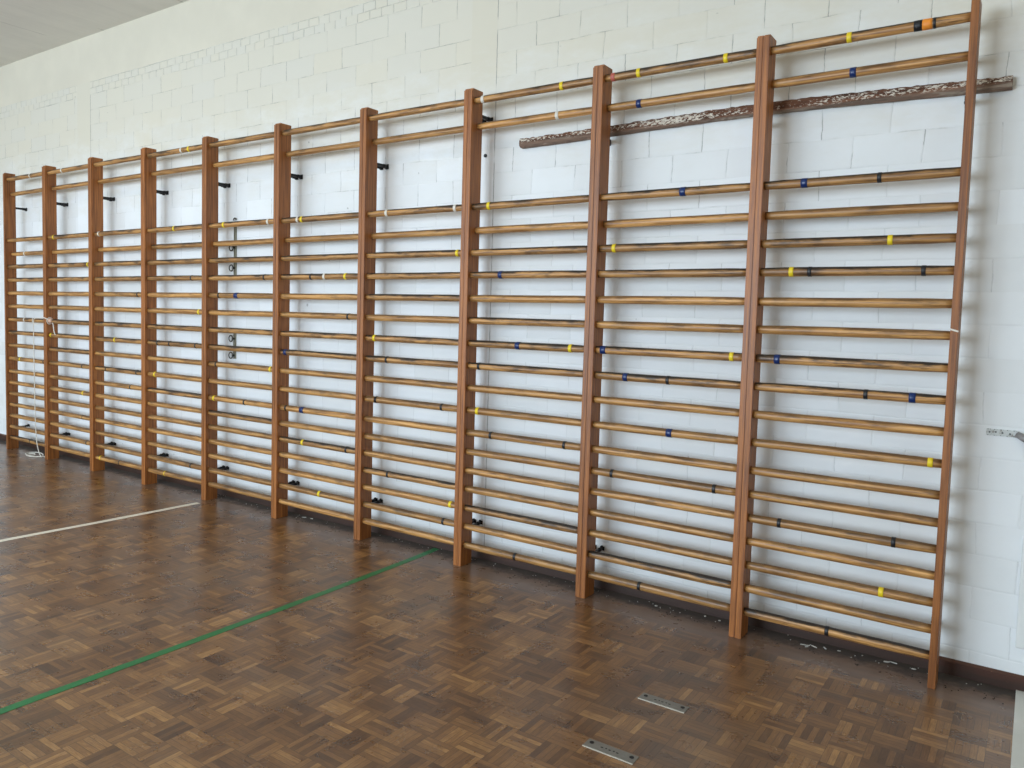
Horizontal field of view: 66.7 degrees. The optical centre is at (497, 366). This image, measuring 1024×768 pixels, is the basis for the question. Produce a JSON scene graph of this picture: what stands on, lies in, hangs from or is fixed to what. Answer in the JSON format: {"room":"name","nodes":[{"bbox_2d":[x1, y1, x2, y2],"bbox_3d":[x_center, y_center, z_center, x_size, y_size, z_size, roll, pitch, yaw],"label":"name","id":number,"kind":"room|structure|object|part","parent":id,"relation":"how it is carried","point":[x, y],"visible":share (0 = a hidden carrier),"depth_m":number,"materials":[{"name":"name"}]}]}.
{"room":"sports hall","nodes":[
{"label":"sports hall","id":0,"kind":"room"},
{"bbox_2d":[0,0,188,66],"bbox_3d":[-5.476,-2.940,2.830,17.400,0.150,9.620,4,5,35],"label":"ceiling","id":1,"kind":"structure","parent":0,"point":[28,28],"depth_m":6.90,"materials":[{"name":"concrete"}]},
{"bbox_2d":[0,440,1015,767],"bbox_3d":[-5.589,1.230,3.102,17.400,0.120,9.620,4,5,35],"label":"floor","id":2,"kind":"structure","parent":0,"point":[427,661],"depth_m":3.40,"materials":[{"name":"wood parquet"}]},
{"bbox_2d":[0,502,199,541],"bbox_3d":[-4.394,1.188,3.303,0.081,0.001,6.923,4,5,36],"label":"floor line","id":3,"kind":"object","parent":2,"relation":"on","point":[102,521],"depth_m":5.44,"materials":[{"name":"white paint"}]},
{"bbox_2d":[0,548,438,713],"bbox_3d":[-2.417,1.320,2.092,0.078,0.001,7.190,4,5,34],"label":"floor line","id":4,"kind":"object","parent":2,"relation":"on","point":[200,638],"depth_m":3.55,"materials":[{"name":"paint"}]},
{"bbox_2d":[223,495,981,684],"bbox_3d":[-0.234,1.195,4.904,5.594,0.003,0.100,4,5,35],"label":"chips","id":5,"kind":"object","parent":2,"relation":"on","point":[223,495],"visible":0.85,"depth_m":3.69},
{"bbox_2d":[582,738,638,764],"bbox_3d":[0.398,1.355,2.741,0.195,0.008,0.058,4,5,35],"label":"floor plate","id":6,"kind":"object","parent":2,"relation":"on","point":[624,756],"visible":1,"depth_m":2.74,"materials":[{"name":"silver metal"}]},
{"bbox_2d":[260,512,1003,703],"bbox_3d":[0.154,1.230,4.528,4.694,0.003,0.077,4,5,35],"label":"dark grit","id":7,"kind":"object","parent":2,"relation":"on","point":[260,512],"visible":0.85,"depth_m":4.05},
{"bbox_2d":[638,692,688,712],"bbox_3d":[0.660,1.339,3.099,0.195,0.008,0.058,4,5,35],"label":"floor plate","id":8,"kind":"object","parent":2,"relation":"on","point":[662,702],"visible":1,"depth_m":3.10,"materials":[{"name":"silver metal"}]},
{"bbox_2d":[1011,690,1023,767],"bbox_3d":[2.082,1.413,2.503,0.721,0.006,1.405,4,5,35],"label":"floor panel","id":9,"kind":"object","parent":2,"relation":"on","point":[1017,756],"visible":1,"depth_m":2.92,"materials":[{"name":"white"}]},
{"bbox_2d":[0,0,1023,675],"bbox_3d":[-2.838,-1.026,6.825,17.400,4.045,0.200,4,5,35],"label":"wall","id":10,"kind":"structure","parent":0,"point":[182,74],"depth_m":4.43,"materials":[{"name":"brick"}]},
{"bbox_2d":[3,167,66,458],"bbox_3d":[-4.675,-0.542,7.874,0.849,2.844,0.220,4,5,35],"label":"wall bars","id":11,"kind":"object","parent":10,"relation":"attached to","point":[13,438],"visible":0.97,"depth_m":7.96,"materials":[{"name":"brown wood"}]},
{"bbox_2d":[43,157,112,470],"bbox_3d":[-3.978,-0.491,7.390,0.849,2.844,0.220,4,5,35],"label":"wall bars","id":12,"kind":"object","parent":10,"relation":"attached to","point":[51,265],"visible":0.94,"depth_m":7.47,"materials":[{"name":"brown wood"}]},
{"bbox_2d":[25,317,55,456],"bbox_3d":[-4.513,0.202,7.703,0.647,1.395,0.162,4,5,35],"label":"cord","id":13,"kind":"object","parent":12,"relation":"hanging from","point":[49,319],"visible":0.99,"depth_m":7.72,"materials":[{"name":"white fabric"}]},
{"bbox_2d":[89,148,164,483],"bbox_3d":[-3.281,-0.441,6.905,0.849,2.844,0.220,4,5,35],"label":"wall bars","id":14,"kind":"object","parent":10,"relation":"attached to","point":[97,294],"visible":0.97,"depth_m":6.98,"materials":[{"name":"brown wood"}]},
{"bbox_2d":[143,137,226,499],"bbox_3d":[-2.585,-0.391,6.421,0.849,2.844,0.220,4,5,35],"label":"wall bars","id":15,"kind":"object","parent":10,"relation":"attached to","point":[150,173],"visible":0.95,"depth_m":6.48,"materials":[{"name":"brown wood"}]},
{"bbox_2d":[228,333,235,358],"bbox_3d":[-2.123,-0.177,6.226,0.070,0.223,0.027,4,5,35],"label":"hook rail","id":16,"kind":"object","parent":10,"relation":"attached to","point":[234,334],"visible":0.94,"depth_m":6.22,"materials":[{"name":"grey metal"}]},
{"bbox_2d":[229,218,236,274],"bbox_3d":[-2.099,-0.957,6.173,0.079,0.452,0.027,4,5,35],"label":"hook rail","id":17,"kind":"object","parent":10,"relation":"attached to","point":[235,228],"visible":0.8,"depth_m":6.17,"materials":[{"name":"grey metal"}]},
{"bbox_2d":[203,123,297,517],"bbox_3d":[-1.888,-0.340,5.937,0.849,2.844,0.220,4,5,35],"label":"wall bars","id":18,"kind":"object","parent":10,"relation":"attached to","point":[211,144],"visible":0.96,"depth_m":5.97,"materials":[{"name":"brown wood"}]},
{"bbox_2d":[274,108,382,539],"bbox_3d":[-1.192,-0.290,5.452,0.849,2.844,0.220,4,5,35],"label":"wall bars","id":19,"kind":"object","parent":10,"relation":"attached to","point":[283,295],"visible":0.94,"depth_m":5.47,"materials":[{"name":"brown wood"}]},
{"bbox_2d":[357,89,485,565],"bbox_3d":[-0.495,-0.240,4.968,0.849,2.844,0.220,4,5,35],"label":"wall bars","id":20,"kind":"object","parent":10,"relation":"attached to","point":[371,141],"visible":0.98,"depth_m":4.96,"materials":[{"name":"brown wood"}]},
{"bbox_2d":[0,433,1023,691],"bbox_3d":[-3.567,0.917,7.294,15.500,0.068,0.014,4,5,35],"label":"baseboard","id":21,"kind":"structure","parent":10,"relation":"attached to","point":[1012,681],"depth_m":4.09,"materials":[{"name":"brown wood"}]},
{"bbox_2d":[457,65,610,597],"bbox_3d":[0.202,-0.189,4.484,0.849,2.844,0.220,4,5,35],"label":"wall bars","id":22,"kind":"object","parent":10,"relation":"attached to","point":[476,98],"visible":0.97,"depth_m":4.46,"materials":[{"name":"brown wood"}]},
{"bbox_2d":[580,35,763,636],"bbox_3d":[0.899,-0.139,3.999,0.849,2.844,0.220,4,5,35],"label":"wall bars","id":23,"kind":"object","parent":10,"relation":"attached to","point":[606,77],"visible":0.98,"depth_m":3.95,"materials":[{"name":"brown wood"}]},
{"bbox_2d":[519,75,1012,148],"bbox_3d":[1.130,-1.253,3.892,2.420,0.079,0.046,4,5,35],"label":"plank","id":24,"kind":"object","parent":10,"relation":"attached to","point":[987,85],"visible":0.91,"depth_m":3.67,"materials":[{"name":"wood"}]},
{"bbox_2d":[735,0,981,689],"bbox_3d":[1.596,-0.089,3.514,0.850,2.844,0.221,4,5,35],"label":"wall bars","id":25,"kind":"object","parent":10,"relation":"attached to","point":[770,49],"visible":1,"depth_m":3.44,"materials":[{"name":"brown wood"}]},
{"bbox_2d":[986,428,1023,441],"bbox_3d":[2.156,0.297,3.262,0.035,0.062,0.181,-2,5,-40],"label":"bracket","id":26,"kind":"object","parent":10,"relation":"attached to","point":[996,432],"depth_m":3.28,"materials":[{"name":"grey metal"}]},
{"bbox_3d":[2.185,0.298,3.225,0.033,0.052,0.070,-1,5,-36],"label":"lever","id":27,"kind":"part","parent":26,"relation":"part of","materials":[{"name":"silver metal"}]},
{"bbox_2d":[1015,537,1023,648],"bbox_3d":[2.430,0.963,3.101,0.585,0.475,0.022,4,5,35],"label":"wall panel","id":28,"kind":"object","parent":10,"relation":"attached to","point":[1019,642],"visible":1,"depth_m":3.26,"materials":[{"name":"white paint"}]}
]}

